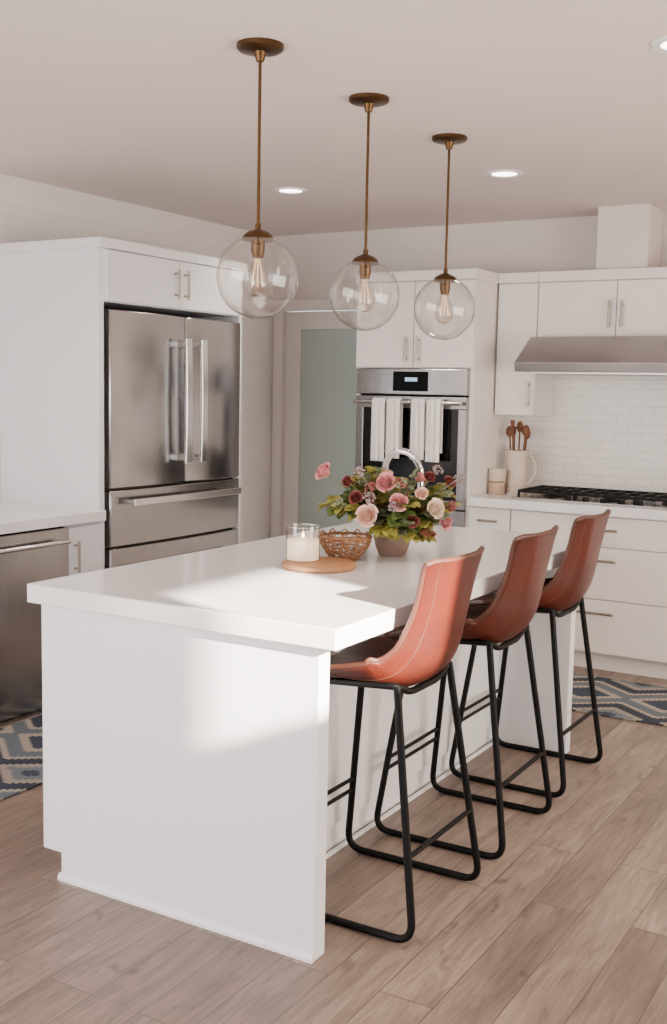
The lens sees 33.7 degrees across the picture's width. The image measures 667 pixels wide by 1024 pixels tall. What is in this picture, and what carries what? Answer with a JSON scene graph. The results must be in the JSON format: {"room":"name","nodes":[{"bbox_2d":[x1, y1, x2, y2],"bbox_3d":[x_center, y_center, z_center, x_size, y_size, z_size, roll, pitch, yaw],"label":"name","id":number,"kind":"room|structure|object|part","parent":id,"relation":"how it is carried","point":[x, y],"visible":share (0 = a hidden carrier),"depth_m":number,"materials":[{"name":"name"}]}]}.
{"room":"kitchen","nodes":[
{"label":"kitchen","id":0,"kind":"room"},
{"bbox_2d":[0,174,273,543],"bbox_3d":[-2.665,-0.292,4.170,0.100,2.699,8.736,5,7,30],"label":"wall","id":1,"kind":"structure","parent":0,"point":[30,210],"depth_m":7.04,"materials":[{"name":"paint"}]},
{"bbox_2d":[0,0,666,235],"bbox_3d":[-0.050,-1.366,2.439,5.990,0.080,8.636,5,7,30],"label":"ceiling","id":2,"kind":"structure","parent":0,"point":[153,104],"depth_m":4.10,"materials":[{"name":"paint"}]},
{"bbox_2d":[216,37,298,318],"bbox_3d":[-0.233,-1.022,3.428,0.258,0.830,0.258,5,7,30],"label":"pendant light","id":3,"kind":"object","parent":2,"relation":"hanging from","point":[260,48],"visible":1,"depth_m":3.41,"materials":[{"name":"clear glass"}]},
{"bbox_3d":[-0.238,-0.734,3.460,0.258,0.251,0.258,5,7,30],"label":"globe","id":4,"kind":"part","parent":3,"relation":"part of","materials":[{"name":"clear glass"}]},
{"bbox_2d":[251,240,264,257],"bbox_3d":[-0.237,-0.824,3.450,0.044,0.054,0.044,5,7,30],"label":"socket","id":5,"kind":"object","parent":3,"relation":"attached to","point":[257,246],"depth_m":3.43,"materials":[{"name":"gold metal"}]},
{"bbox_3d":[-0.231,-1.135,3.415,0.010,0.521,0.010,5,7,30],"label":"rod","id":6,"kind":"part","parent":3,"relation":"part of","materials":[{"name":"gold metal"}]},
{"bbox_2d":[274,187,307,193],"bbox_3d":[-0.228,-1.705,5.848,0.180,0.008,0.180,5,7,30],"label":"recessed light","id":7,"kind":"object","parent":2,"relation":"in","point":[283,190],"visible":1,"depth_m":5.85,"materials":[{"name":"white paint"}]},
{"bbox_2d":[330,92,399,330],"bbox_3d":[0.120,-1.080,4.017,0.258,0.830,0.258,5,7,30],"label":"pendant light","id":8,"kind":"object","parent":2,"relation":"hanging from","point":[368,100],"visible":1,"depth_m":4.00,"materials":[{"name":"clear glass"}]},
{"bbox_2d":[359,264,370,278],"bbox_3d":[0.116,-0.882,4.039,0.044,0.054,0.044,5,7,30],"label":"socket","id":9,"kind":"object","parent":8,"relation":"attached to","point":[364,269],"depth_m":4.02,"materials":[{"name":"gold metal"}]},
{"bbox_3d":[0.114,-0.792,4.049,0.258,0.251,0.258,5,7,30],"label":"globe","id":10,"kind":"part","parent":8,"relation":"part of","materials":[{"name":"clear glass"}]},
{"bbox_3d":[0.122,-1.194,4.004,0.010,0.521,0.010,5,7,30],"label":"rod","id":11,"kind":"part","parent":8,"relation":"part of","materials":[{"name":"gold metal"}]},
{"bbox_2d":[414,133,474,339],"bbox_3d":[0.472,-1.139,4.606,0.258,0.830,0.258,5,7,30],"label":"pendant light","id":12,"kind":"object","parent":2,"relation":"hanging from","point":[447,139],"visible":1,"depth_m":4.59,"materials":[{"name":"clear glass"}]},
{"bbox_3d":[0.467,-0.851,4.638,0.258,0.251,0.258,5,7,30],"label":"globe","id":13,"kind":"part","parent":12,"relation":"part of","materials":[{"name":"clear glass"}]},
{"bbox_2d":[440,281,449,294],"bbox_3d":[0.468,-0.941,4.628,0.044,0.054,0.044,5,7,30],"label":"socket","id":14,"kind":"object","parent":12,"relation":"attached to","point":[444,285],"depth_m":4.61,"materials":[{"name":"gold metal"}]},
{"bbox_3d":[0.474,-1.253,4.593,0.010,0.521,0.010,5,7,30],"label":"rod","id":15,"kind":"part","parent":12,"relation":"part of","materials":[{"name":"gold metal"}]},
{"bbox_2d":[486,169,522,177],"bbox_3d":[0.820,-1.622,5.287,0.180,0.008,0.180,5,7,30],"label":"recessed light","id":16,"kind":"object","parent":2,"relation":"in","point":[502,173],"visible":1,"depth_m":5.28,"materials":[{"name":"white paint"}]},
{"bbox_2d":[651,36,666,53],"bbox_3d":[1.039,-1.395,3.284,0.180,0.008,0.180,5,7,30],"label":"recessed light","id":17,"kind":"object","parent":2,"relation":"in","point":[660,44],"visible":1,"depth_m":3.29,"materials":[{"name":"white paint"}]},
{"bbox_2d":[0,666,666,1023],"bbox_3d":[-0.101,1.251,2.731,5.990,0.050,8.636,5,7,30],"label":"floor","id":18,"kind":"structure","parent":0,"point":[568,925],"depth_m":3.13,"materials":[{"name":"brown wood"}]},
{"bbox_2d":[0,715,42,800],"bbox_3d":[-1.200,0.982,4.686,0.640,0.008,3.100,5,7,30],"label":"rug","id":19,"kind":"object","parent":18,"relation":"on","point":[21,743],"visible":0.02,"depth_m":4.49,"materials":[{"name":"multicoloured fabric"}]},
{"bbox_2d":[0,526,70,726],"bbox_3d":[-1.678,0.496,5.099,0.764,0.866,0.600,5,7,30],"label":"dishwasher","id":20,"kind":"object","parent":18,"relation":"on","point":[32,556],"visible":0.72,"depth_m":4.94,"materials":[{"name":"silver metal"}]},
{"bbox_3d":[-1.367,0.157,4.879,0.056,0.022,0.520,5,7,30],"label":"handle","id":21,"kind":"part","parent":20,"relation":"part of","materials":[{"name":"silver metal"}]},
{"bbox_2d":[63,521,102,575],"bbox_3d":[-1.472,0.458,5.464,0.741,0.868,0.235,5,7,30],"label":"base cabinet","id":22,"kind":"object","parent":18,"relation":"on","point":[85,550],"visible":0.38,"depth_m":5.25,"materials":[{"name":"white paint"}]},
{"bbox_3d":[-1.206,0.212,5.186,0.037,0.150,0.013,5,7,30],"label":"handle","id":23,"kind":"part","parent":22,"relation":"part of","materials":[{"name":"gold metal"}]},
{"bbox_2d":[0,236,246,568],"bbox_3d":[-1.101,-0.273,5.998,0.731,2.218,1.200,5,7,30],"label":"tall cabinet","id":24,"kind":"object","parent":18,"relation":"on","point":[55,295],"visible":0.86,"depth_m":5.47,"materials":[{"name":"white paint"}]},
{"bbox_3d":[-1.417,-0.203,5.529,0.674,2.170,0.039,5,7,30],"label":"panel","id":25,"kind":"part","parent":24,"relation":"part of","materials":[{"name":"white paint"}]},
{"bbox_3d":[-1.093,-1.353,5.886,0.699,0.048,1.200,5,7,30],"label":"crown","id":26,"kind":"part","parent":24,"relation":"part of","materials":[{"name":"white paint"}]},
{"bbox_3d":[-0.949,-1.157,5.499,0.020,0.240,0.545,5,7,30],"label":"door","id":27,"kind":"part","parent":24,"relation":"part of","materials":[{"name":"white paint"}]},
{"bbox_3d":[-0.805,-1.175,5.685,0.037,0.150,0.013,5,7,30],"label":"handle","id":28,"kind":"part","parent":24,"relation":"part of","materials":[{"name":"gold metal"}]},
{"bbox_3d":[-0.764,-1.181,5.753,0.037,0.150,0.013,5,7,30],"label":"handle","id":29,"kind":"part","parent":24,"relation":"part of","materials":[{"name":"gold metal"}]},
{"bbox_3d":[-0.665,-1.204,5.973,0.020,0.240,0.553,5,7,30],"label":"door","id":30,"kind":"part","parent":24,"relation":"part of","materials":[{"name":"white paint"}]},
{"bbox_3d":[-0.831,-0.301,6.507,0.674,2.170,0.030,5,7,30],"label":"panel","id":31,"kind":"part","parent":24,"relation":"part of","materials":[{"name":"white paint"}]},
{"bbox_2d":[104,309,240,568],"bbox_3d":[-1.072,-0.117,6.012,0.755,1.865,1.085,5,7,30],"label":"refrigerator","id":32,"kind":"object","parent":18,"relation":"on","point":[172,383],"visible":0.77,"depth_m":5.72,"materials":[{"name":"silver metal"}]},
{"bbox_3d":[-0.946,-0.569,5.600,0.065,0.870,0.577,5,7,30],"label":"door","id":33,"kind":"part","parent":32,"relation":"part of","materials":[{"name":"silver metal"}]},
{"bbox_3d":[-0.838,0.450,5.931,0.065,0.625,1.080,5,7,30],"label":"drawer","id":34,"kind":"part","parent":32,"relation":"part of","materials":[{"name":"silver metal"}]},
{"bbox_3d":[-0.829,-0.009,5.880,0.065,0.280,1.080,5,7,30],"label":"drawer","id":35,"kind":"part","parent":32,"relation":"part of","materials":[{"name":"silver metal"}]},
{"bbox_3d":[-0.779,-0.580,5.770,0.074,0.650,0.048,5,7,30],"label":"handle","id":36,"kind":"part","parent":32,"relation":"part of","materials":[{"name":"silver metal"}]},
{"bbox_3d":[-0.713,-0.591,5.881,0.074,0.650,0.048,5,7,30],"label":"handle","id":37,"kind":"part","parent":32,"relation":"part of","materials":[{"name":"silver metal"}]},
{"bbox_3d":[-0.668,-0.615,6.064,0.065,0.870,0.497,5,7,30],"label":"door","id":38,"kind":"part","parent":32,"relation":"part of","materials":[{"name":"silver metal"}]},
{"bbox_2d":[41,567,575,963],"bbox_3d":[0.054,0.650,4.037,1.004,0.862,2.095,5,7,30],"label":"base cabinet","id":39,"kind":"object","parent":18,"relation":"on","point":[188,773],"visible":0.59,"depth_m":3.17,"materials":[{"name":"white paint"}]},
{"bbox_3d":[-0.457,0.736,3.173,0.994,0.862,0.055,5,7,30],"label":"panel","id":40,"kind":"part","parent":39,"relation":"part of","materials":[{"name":"white paint"}]},
{"bbox_3d":[-0.453,1.159,3.173,0.924,0.022,0.012,5,7,30],"label":"molding","id":41,"kind":"part","parent":39,"relation":"part of","materials":[{"name":"white paint"}]},
{"bbox_2d":[27,522,568,650],"bbox_3d":[0.088,0.194,3.984,1.090,0.058,2.153,5,7,30],"label":"countertop","id":42,"kind":"structure","parent":39,"relation":"on","point":[243,589],"depth_m":3.32,"materials":[{"name":"white stone"}]},
{"bbox_2d":[282,556,355,573],"bbox_3d":[-0.050,0.179,3.738,0.254,0.020,0.254,5,7,30],"label":"serving board","id":43,"kind":"object","parent":42,"relation":"on","point":[323,565],"visible":0.88,"depth_m":3.67,"materials":[{"name":"brown wood"}]},
{"bbox_2d":[286,524,320,560],"bbox_3d":[-0.104,0.106,3.764,0.118,0.118,0.118,5,7,30],"label":"candle","id":44,"kind":"object","parent":43,"relation":"on","point":[303,548],"visible":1,"depth_m":3.72,"materials":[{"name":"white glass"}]},
{"bbox_2d":[317,528,372,560],"bbox_3d":[0.040,0.118,3.920,0.195,0.102,0.197,4,7,22],"label":"wicker basket","id":45,"kind":"object","parent":42,"relation":"on","point":[359,552],"visible":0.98,"depth_m":3.87,"materials":[{"name":"brown wicker"}]},
{"bbox_2d":[373,535,409,556],"bbox_3d":[0.216,0.105,4.049,0.146,0.108,0.146,5,7,30],"label":"flower pot","id":46,"kind":"object","parent":42,"relation":"on","point":[385,547],"visible":0.49,"depth_m":4.00,"materials":[{"name":"ceramic"}]},
{"bbox_2d":[315,462,465,542],"bbox_3d":[0.204,-0.041,4.011,0.550,0.275,0.409,2,6,8],"label":"flower bouquet","id":47,"kind":"object","parent":46,"relation":"in","point":[384,506],"visible":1,"depth_m":3.90,"materials":[{"name":"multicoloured plant"}]},
{"bbox_2d":[382,448,423,488],"bbox_3d":[0.261,-0.069,4.399,0.199,0.378,0.088,5,7,30],"label":"faucet","id":48,"kind":"object","parent":42,"relation":"on","point":[396,451],"visible":0.43,"depth_m":4.36,"materials":[{"name":"silver metal"}]},
{"bbox_3d":[0.211,1.085,3.994,0.010,0.012,1.963,5,7,30],"label":"molding","id":49,"kind":"part","parent":39,"relation":"part of","materials":[{"name":"white paint"}]},
{"bbox_3d":[0.581,0.563,4.907,0.994,0.862,0.055,5,7,30],"label":"panel","id":50,"kind":"part","parent":39,"relation":"part of","materials":[{"name":"white paint"}]},
{"bbox_2d":[325,546,484,942],"bbox_3d":[0.152,0.629,3.284,0.514,1.072,0.484,5,7,30],"label":"bar stool","id":51,"kind":"object","parent":18,"relation":"on","point":[425,649],"visible":0.78,"depth_m":3.09,"materials":[{"name":"leather"}]},
{"bbox_3d":[0.038,0.826,3.144,0.483,0.707,0.093,5,7,30],"label":"leg","id":52,"kind":"part","parent":51,"relation":"part of","materials":[{"name":"black metal"}]},
{"bbox_3d":[0.139,0.480,3.278,0.310,0.056,0.359,5,7,30],"label":"seat frame","id":53,"kind":"part","parent":51,"relation":"part of","materials":[{"name":"black metal"}]},
{"bbox_3d":[0.159,0.305,3.248,0.510,0.410,0.474,5,7,30],"label":"seat","id":54,"kind":"part","parent":51,"relation":"part of","materials":[{"name":"leather"}]},
{"bbox_3d":[0.238,0.793,3.478,0.483,0.707,0.093,5,7,30],"label":"leg","id":55,"kind":"part","parent":51,"relation":"part of","materials":[{"name":"black metal"}]},
{"bbox_2d":[353,268,511,527],"bbox_3d":[0.608,-0.330,6.801,0.790,2.218,0.674,5,7,30],"label":"tall cabinet","id":56,"kind":"object","parent":18,"relation":"on","point":[400,343],"visible":0.44,"depth_m":6.45,"materials":[{"name":"white paint"}]},
{"bbox_3d":[0.309,-1.112,6.562,0.381,0.495,0.020,5,7,30],"label":"door","id":57,"kind":"part","parent":56,"relation":"part of","materials":[{"name":"white paint"}]},
{"bbox_3d":[0.423,-0.957,6.476,0.014,0.150,0.037,5,7,30],"label":"handle","id":58,"kind":"part","parent":56,"relation":"part of","materials":[{"name":"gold metal"}]},
{"bbox_2d":[353,369,469,526],"bbox_3d":[0.589,-0.410,6.757,0.726,0.913,0.694,5,7,30],"label":"wall oven","id":59,"kind":"object","parent":56,"relation":"in","point":[452,386],"visible":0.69,"depth_m":6.44,"materials":[{"name":"silver metal"}]},
{"bbox_2d":[370,398,387,460],"bbox_3d":[0.271,-0.491,6.544,0.092,0.372,0.055,5,7,30],"label":"hand towel","id":60,"kind":"object","parent":59,"relation":"hanging from","point":[378,415],"visible":1,"depth_m":6.52,"materials":[{"name":"fabric"}]},
{"bbox_2d":[385,398,402,458],"bbox_3d":[0.357,-0.493,6.492,0.092,0.352,0.055,5,7,30],"label":"hand towel","id":61,"kind":"object","parent":59,"relation":"hanging from","point":[394,411],"visible":0.93,"depth_m":6.47,"materials":[{"name":"fabric"}]},
{"bbox_3d":[0.434,-0.643,6.460,0.700,0.024,0.067,5,7,30],"label":"handle","id":62,"kind":"part","parent":59,"relation":"part of","materials":[{"name":"silver metal"}]},
{"bbox_3d":[0.448,0.016,6.580,0.726,0.090,0.036,5,7,30],"label":"vent trim","id":63,"kind":"part","parent":59,"relation":"part of","materials":[{"name":"silver metal"}]},
{"bbox_3d":[0.462,-0.767,6.491,0.726,0.150,0.040,5,7,30],"label":"control panel","id":64,"kind":"part","parent":59,"relation":"part of","materials":[{"name":"silver metal"}]},
{"bbox_2d":[409,399,426,459],"bbox_3d":[0.494,-0.482,6.411,0.092,0.352,0.055,5,7,30],"label":"hand towel","id":65,"kind":"object","parent":59,"relation":"hanging from","point":[418,407],"visible":0.98,"depth_m":6.39,"materials":[{"name":"fabric"}]},
{"bbox_2d":[425,399,442,462],"bbox_3d":[0.580,-0.469,6.361,0.092,0.362,0.055,5,7,30],"label":"hand towel","id":66,"kind":"object","parent":59,"relation":"hanging from","point":[434,409],"visible":1,"depth_m":6.34,"materials":[{"name":"fabric"}]},
{"bbox_3d":[0.492,-0.951,6.436,0.014,0.150,0.037,5,7,30],"label":"handle","id":67,"kind":"part","parent":56,"relation":"part of","materials":[{"name":"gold metal"}]},
{"bbox_3d":[0.637,-1.404,6.695,0.790,0.058,0.642,5,7,30],"label":"crown","id":68,"kind":"part","parent":56,"relation":"part of","materials":[{"name":"white paint"}]},
{"bbox_3d":[0.641,-1.084,6.367,0.379,0.495,0.020,5,7,30],"label":"door","id":69,"kind":"part","parent":56,"relation":"part of","materials":[{"name":"white paint"}]},
{"bbox_2d":[374,525,558,859],"bbox_3d":[0.485,0.574,3.839,0.514,1.072,0.484,5,7,30],"label":"bar stool","id":70,"kind":"object","parent":18,"relation":"on","point":[507,618],"visible":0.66,"depth_m":3.65,"materials":[{"name":"leather"}]},
{"bbox_3d":[0.372,0.771,3.697,0.483,0.707,0.093,5,7,30],"label":"leg","id":71,"kind":"part","parent":70,"relation":"part of","materials":[{"name":"black metal"}]},
{"bbox_3d":[0.491,0.250,3.803,0.510,0.410,0.474,5,7,30],"label":"seat","id":72,"kind":"part","parent":70,"relation":"part of","materials":[{"name":"leather"}]},
{"bbox_3d":[0.569,0.737,4.034,0.483,0.707,0.093,5,7,30],"label":"leg","id":73,"kind":"part","parent":70,"relation":"part of","materials":[{"name":"black metal"}]},
{"bbox_3d":[0.471,0.424,3.833,0.310,0.056,0.359,5,7,30],"label":"seat frame","id":74,"kind":"part","parent":70,"relation":"part of","materials":[{"name":"black metal"}]},
{"bbox_2d":[469,506,511,530],"bbox_3d":[1.038,0.379,6.614,0.257,0.868,0.674,5,7,30],"label":"drawer","id":75,"kind":"object","parent":18,"relation":"on","point":[479,517],"visible":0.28,"depth_m":6.31,"materials":[{"name":"white paint"}]},
{"bbox_3d":[0.882,0.050,6.303,0.120,0.014,0.037,5,7,30],"label":"handle","id":76,"kind":"part","parent":75,"relation":"part of","materials":[{"name":"gold metal"}]},
{"bbox_2d":[449,509,610,797],"bbox_3d":[0.804,0.517,4.402,0.514,1.072,0.484,5,7,30],"label":"bar stool","id":77,"kind":"object","parent":18,"relation":"on","point":[564,592],"visible":0.73,"depth_m":4.21,"materials":[{"name":"leather"}]},
{"bbox_3d":[0.690,0.714,4.261,0.483,0.707,0.093,5,7,30],"label":"leg","id":78,"kind":"part","parent":77,"relation":"part of","materials":[{"name":"black metal"}]},
{"bbox_3d":[0.810,0.194,4.365,0.510,0.410,0.474,5,7,30],"label":"seat","id":79,"kind":"part","parent":77,"relation":"part of","materials":[{"name":"leather"}]},
{"bbox_3d":[0.890,0.681,4.595,0.483,0.707,0.093,5,7,30],"label":"leg","id":80,"kind":"part","parent":77,"relation":"part of","materials":[{"name":"black metal"}]},
{"bbox_3d":[0.790,0.368,4.395,0.310,0.056,0.359,5,7,30],"label":"seat frame","id":81,"kind":"part","parent":77,"relation":"part of","materials":[{"name":"black metal"}]},
{"bbox_2d":[511,509,666,678],"bbox_3d":[1.596,0.426,6.285,1.038,0.868,0.674,5,7,30],"label":"base cabinet","id":82,"kind":"object","parent":18,"relation":"on","point":[625,601],"visible":0.41,"depth_m":5.96,"materials":[{"name":"white paint"}]},
{"bbox_2d":[467,493,666,520],"bbox_3d":[1.923,-0.004,6.046,2.298,0.051,0.650,5,7,30],"label":"countertop","id":83,"kind":"structure","parent":82,"relation":"on","point":[504,501],"depth_m":6.07,"materials":[{"name":"white stone"}]},
{"bbox_2d":[488,481,505,494],"bbox_3d":[0.975,-0.146,6.582,0.104,0.077,0.104,5,7,30],"label":"jar","id":84,"kind":"object","parent":83,"relation":"on","point":[497,488],"visible":0.97,"depth_m":6.54,"materials":[{"name":"beige ceramic"}]},
{"bbox_2d":[489,468,505,481],"bbox_3d":[0.977,-0.224,6.573,0.104,0.077,0.104,5,7,30],"label":"jar","id":85,"kind":"object","parent":84,"relation":"on","point":[495,474],"visible":1,"depth_m":6.53,"materials":[{"name":"white ceramic"}]},
{"bbox_2d":[505,449,536,493],"bbox_3d":[1.124,-0.242,6.633,0.191,0.262,0.148,2,6,6],"label":"pitcher","id":86,"kind":"object","parent":83,"relation":"on","point":[516,460],"visible":0.92,"depth_m":6.58,"materials":[{"name":"white ceramic"}]},
{"bbox_2d":[506,426,511,449],"bbox_3d":[1.063,-0.328,6.651,0.060,0.386,0.018,5,7,30],"label":"utensil","id":87,"kind":"object","parent":86,"relation":"in","point":[508,429],"visible":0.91,"depth_m":6.63,"materials":[{"name":"brown wood"}]},
{"bbox_2d":[510,420,514,449],"bbox_3d":[1.072,-0.340,6.605,0.047,0.421,0.030,-4,8,-37],"label":"utensil","id":88,"kind":"object","parent":86,"relation":"in","point":[512,422],"visible":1,"depth_m":6.58,"materials":[{"name":"brown wood"}]},
{"bbox_2d":[514,426,516,449],"bbox_3d":[1.094,-0.327,6.669,0.030,0.382,0.049,-3,8,-35],"label":"utensil","id":89,"kind":"object","parent":86,"relation":"in","point":[515,427],"visible":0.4,"depth_m":6.65,"materials":[{"name":"brown wood"}]},
{"bbox_2d":[517,421,522,450],"bbox_3d":[1.115,-0.341,6.642,0.042,0.416,0.027,5,7,30],"label":"utensil","id":90,"kind":"object","parent":86,"relation":"in","point":[519,424],"visible":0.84,"depth_m":6.63,"materials":[{"name":"brown wood"}]},
{"bbox_2d":[522,425,529,450],"bbox_3d":[1.139,-0.324,6.591,0.061,0.396,0.019,6,8,38],"label":"utensil","id":91,"kind":"object","parent":86,"relation":"in","point":[525,429],"visible":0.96,"depth_m":6.57,"materials":[{"name":"brown wood"}]},
{"bbox_2d":[525,432,530,450],"bbox_3d":[1.152,-0.321,6.646,0.057,0.376,0.028,1,6,-5],"label":"utensil","id":92,"kind":"object","parent":86,"relation":"in","point":[528,436],"visible":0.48,"depth_m":6.63,"materials":[{"name":"brown wood"}]},
{"bbox_3d":[1.179,-0.248,6.578,0.080,0.185,0.021,7,9,43],"label":"handle","id":93,"kind":"part","parent":86,"relation":"part of","materials":[{"name":"white ceramic"}]},
{"bbox_2d":[511,485,666,509],"bbox_3d":[1.585,-0.084,6.252,1.040,0.048,0.490,5,7,30],"label":"gas cooktop","id":94,"kind":"object","parent":83,"relation":"in","point":[611,497],"visible":1,"depth_m":6.21,"materials":[{"name":"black metal"}]},
{"bbox_3d":[1.264,-0.101,6.367,0.100,0.022,0.100,5,7,30],"label":"burner","id":95,"kind":"part","parent":94,"relation":"part of","materials":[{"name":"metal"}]},
{"bbox_3d":[1.400,-0.072,6.118,0.040,0.024,0.040,5,7,30],"label":"knob","id":96,"kind":"part","parent":94,"relation":"part of","materials":[{"name":"black metal"}]},
{"bbox_3d":[1.486,-0.065,6.068,0.040,0.024,0.040,5,7,30],"label":"knob","id":97,"kind":"part","parent":94,"relation":"part of","materials":[{"name":"black metal"}]},
{"bbox_3d":[1.572,-0.058,6.017,0.040,0.024,0.040,5,7,30],"label":"knob","id":98,"kind":"part","parent":94,"relation":"part of","materials":[{"name":"black metal"}]},
{"bbox_3d":[1.454,0.106,5.999,1.032,0.162,0.020,5,7,30],"label":"drawer","id":99,"kind":"part","parent":82,"relation":"part of","materials":[{"name":"white paint"}]},
{"bbox_3d":[1.431,0.553,6.024,0.200,0.014,0.037,5,7,30],"label":"handle","id":100,"kind":"part","parent":82,"relation":"part of","materials":[{"name":"gold metal"}]},
{"bbox_3d":[1.436,0.265,5.992,0.200,0.014,0.037,5,7,30],"label":"handle","id":101,"kind":"part","parent":82,"relation":"part of","materials":[{"name":"gold metal"}]},
{"bbox_3d":[1.440,0.098,5.973,0.200,0.014,0.037,5,7,30],"label":"handle","id":102,"kind":"part","parent":82,"relation":"part of","materials":[{"name":"gold metal"}]},
{"bbox_3d":[1.444,0.627,6.057,1.032,0.294,0.020,5,7,30],"label":"drawer","id":103,"kind":"part","parent":82,"relation":"part of","materials":[{"name":"white paint"}]},
{"bbox_3d":[1.449,0.334,6.024,1.032,0.284,0.020,5,7,30],"label":"drawer","id":104,"kind":"part","parent":82,"relation":"part of","materials":[{"name":"white paint"}]},
{"bbox_2d":[571,673,666,726],"bbox_3d":[1.287,0.925,5.636,2.400,0.008,0.680,5,7,30],"label":"rug","id":105,"kind":"object","parent":18,"relation":"on","point":[619,699],"visible":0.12,"depth_m":5.50,"materials":[{"name":"multicoloured fabric"}]},
{"bbox_3d":[-2.355,0.605,3.989,0.741,0.868,1.990,5,7,30],"label":"base cabinet","id":106,"kind":"object","parent":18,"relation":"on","visible":0},
{"bbox_2d":[0,500,105,534],"bbox_3d":[-2.136,0.111,4.305,0.724,0.051,2.839,5,7,30],"label":"countertop","id":107,"kind":"structure","parent":106,"relation":"on","point":[15,517],"depth_m":5.14,"materials":[{"name":"white stone"}]},
{"bbox_2d":[270,211,666,537],"bbox_3d":[2.203,-0.419,6.295,6.090,2.569,0.100,5,7,30],"label":"wall","id":108,"kind":"structure","parent":0,"point":[555,244],"depth_m":7.08,"materials":[{"name":"paint"}]},
{"bbox_2d":[271,298,357,537],"bbox_3d":[0.008,-0.380,7.543,1.020,2.130,0.018,5,7,30],"label":"trim","id":109,"kind":"structure","parent":108,"relation":"attached to","point":[342,303],"depth_m":7.72,"materials":[{"name":"white paint"}]},
{"bbox_2d":[283,311,356,535],"bbox_3d":[0.018,-0.344,7.564,0.860,2.045,0.099,5,7,30],"label":"door","id":110,"kind":"structure","parent":108,"relation":"in","point":[320,409],"depth_m":7.63,"materials":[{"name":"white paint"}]},
{"bbox_2d":[495,272,552,415],"bbox_3d":[1.145,-0.995,6.588,0.246,0.828,0.351,5,7,30],"label":"upper cabinet","id":111,"kind":"object","parent":108,"relation":"attached to","point":[517,393],"visible":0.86,"depth_m":6.48,"materials":[{"name":"white paint"}]},
{"bbox_3d":[1.078,-0.954,6.482,0.242,0.762,0.020,5,7,30],"label":"door","id":112,"kind":"part","parent":111,"relation":"part of","materials":[{"name":"white paint"}]},
{"bbox_3d":[1.159,-1.379,6.557,0.246,0.058,0.324,5,7,30],"label":"crown","id":113,"kind":"part","parent":111,"relation":"part of","materials":[{"name":"white paint"}]},
{"bbox_3d":[1.136,-0.688,6.440,0.014,0.150,0.037,5,7,30],"label":"handle","id":114,"kind":"part","parent":111,"relation":"part of","materials":[{"name":"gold metal"}]},
{"bbox_2d":[511,375,666,492],"bbox_3d":[2.141,-0.691,6.239,2.380,1.280,0.012,5,7,30],"label":"backsplash","id":115,"kind":"structure","parent":108,"relation":"attached to","point":[601,432],"depth_m":6.58,"materials":[{"name":"tile"}]},
{"bbox_2d":[514,336,666,375],"bbox_3d":[1.615,-0.868,6.132,1.030,0.210,0.667,5,7,30],"label":"range hood","id":116,"kind":"object","parent":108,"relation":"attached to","point":[583,355],"visible":1,"depth_m":5.97,"materials":[{"name":"silver metal"}]},
{"bbox_2d":[537,267,666,336],"bbox_3d":[1.703,-1.174,6.236,1.040,0.373,0.351,5,7,30],"label":"upper cabinet","id":117,"kind":"object","parent":108,"relation":"attached to","point":[627,301],"visible":0.9,"depth_m":6.18,"materials":[{"name":"white paint"}]},
{"bbox_3d":[1.387,-1.154,6.277,0.456,0.307,0.020,5,7,30],"label":"door","id":118,"kind":"part","parent":117,"relation":"part of","materials":[{"name":"white paint"}]},
{"bbox_3d":[1.713,-1.331,6.230,1.040,0.058,0.324,5,7,30],"label":"crown","id":119,"kind":"part","parent":117,"relation":"part of","materials":[{"name":"white paint"}]},
{"bbox_3d":[1.540,-1.106,6.157,0.014,0.150,0.037,5,7,30],"label":"handle","id":120,"kind":"part","parent":117,"relation":"part of","materials":[{"name":"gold metal"}]},
{"bbox_3d":[1.600,-1.101,6.121,0.014,0.150,0.037,5,7,30],"label":"handle","id":121,"kind":"part","parent":117,"relation":"part of","materials":[{"name":"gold metal"}]},
{"bbox_2d":[596,203,662,269],"bbox_3d":[1.682,-1.543,6.256,0.290,0.346,0.284,5,7,30],"label":"cover","id":122,"kind":"object","parent":117,"relation":"on","point":[628,236],"depth_m":6.14,"materials":[{"name":"paint"}]},
{"bbox_3d":[1.834,-1.116,6.013,0.576,0.307,0.020,5,7,30],"label":"door","id":123,"kind":"part","parent":117,"relation":"part of","materials":[{"name":"white paint"}]}
]}

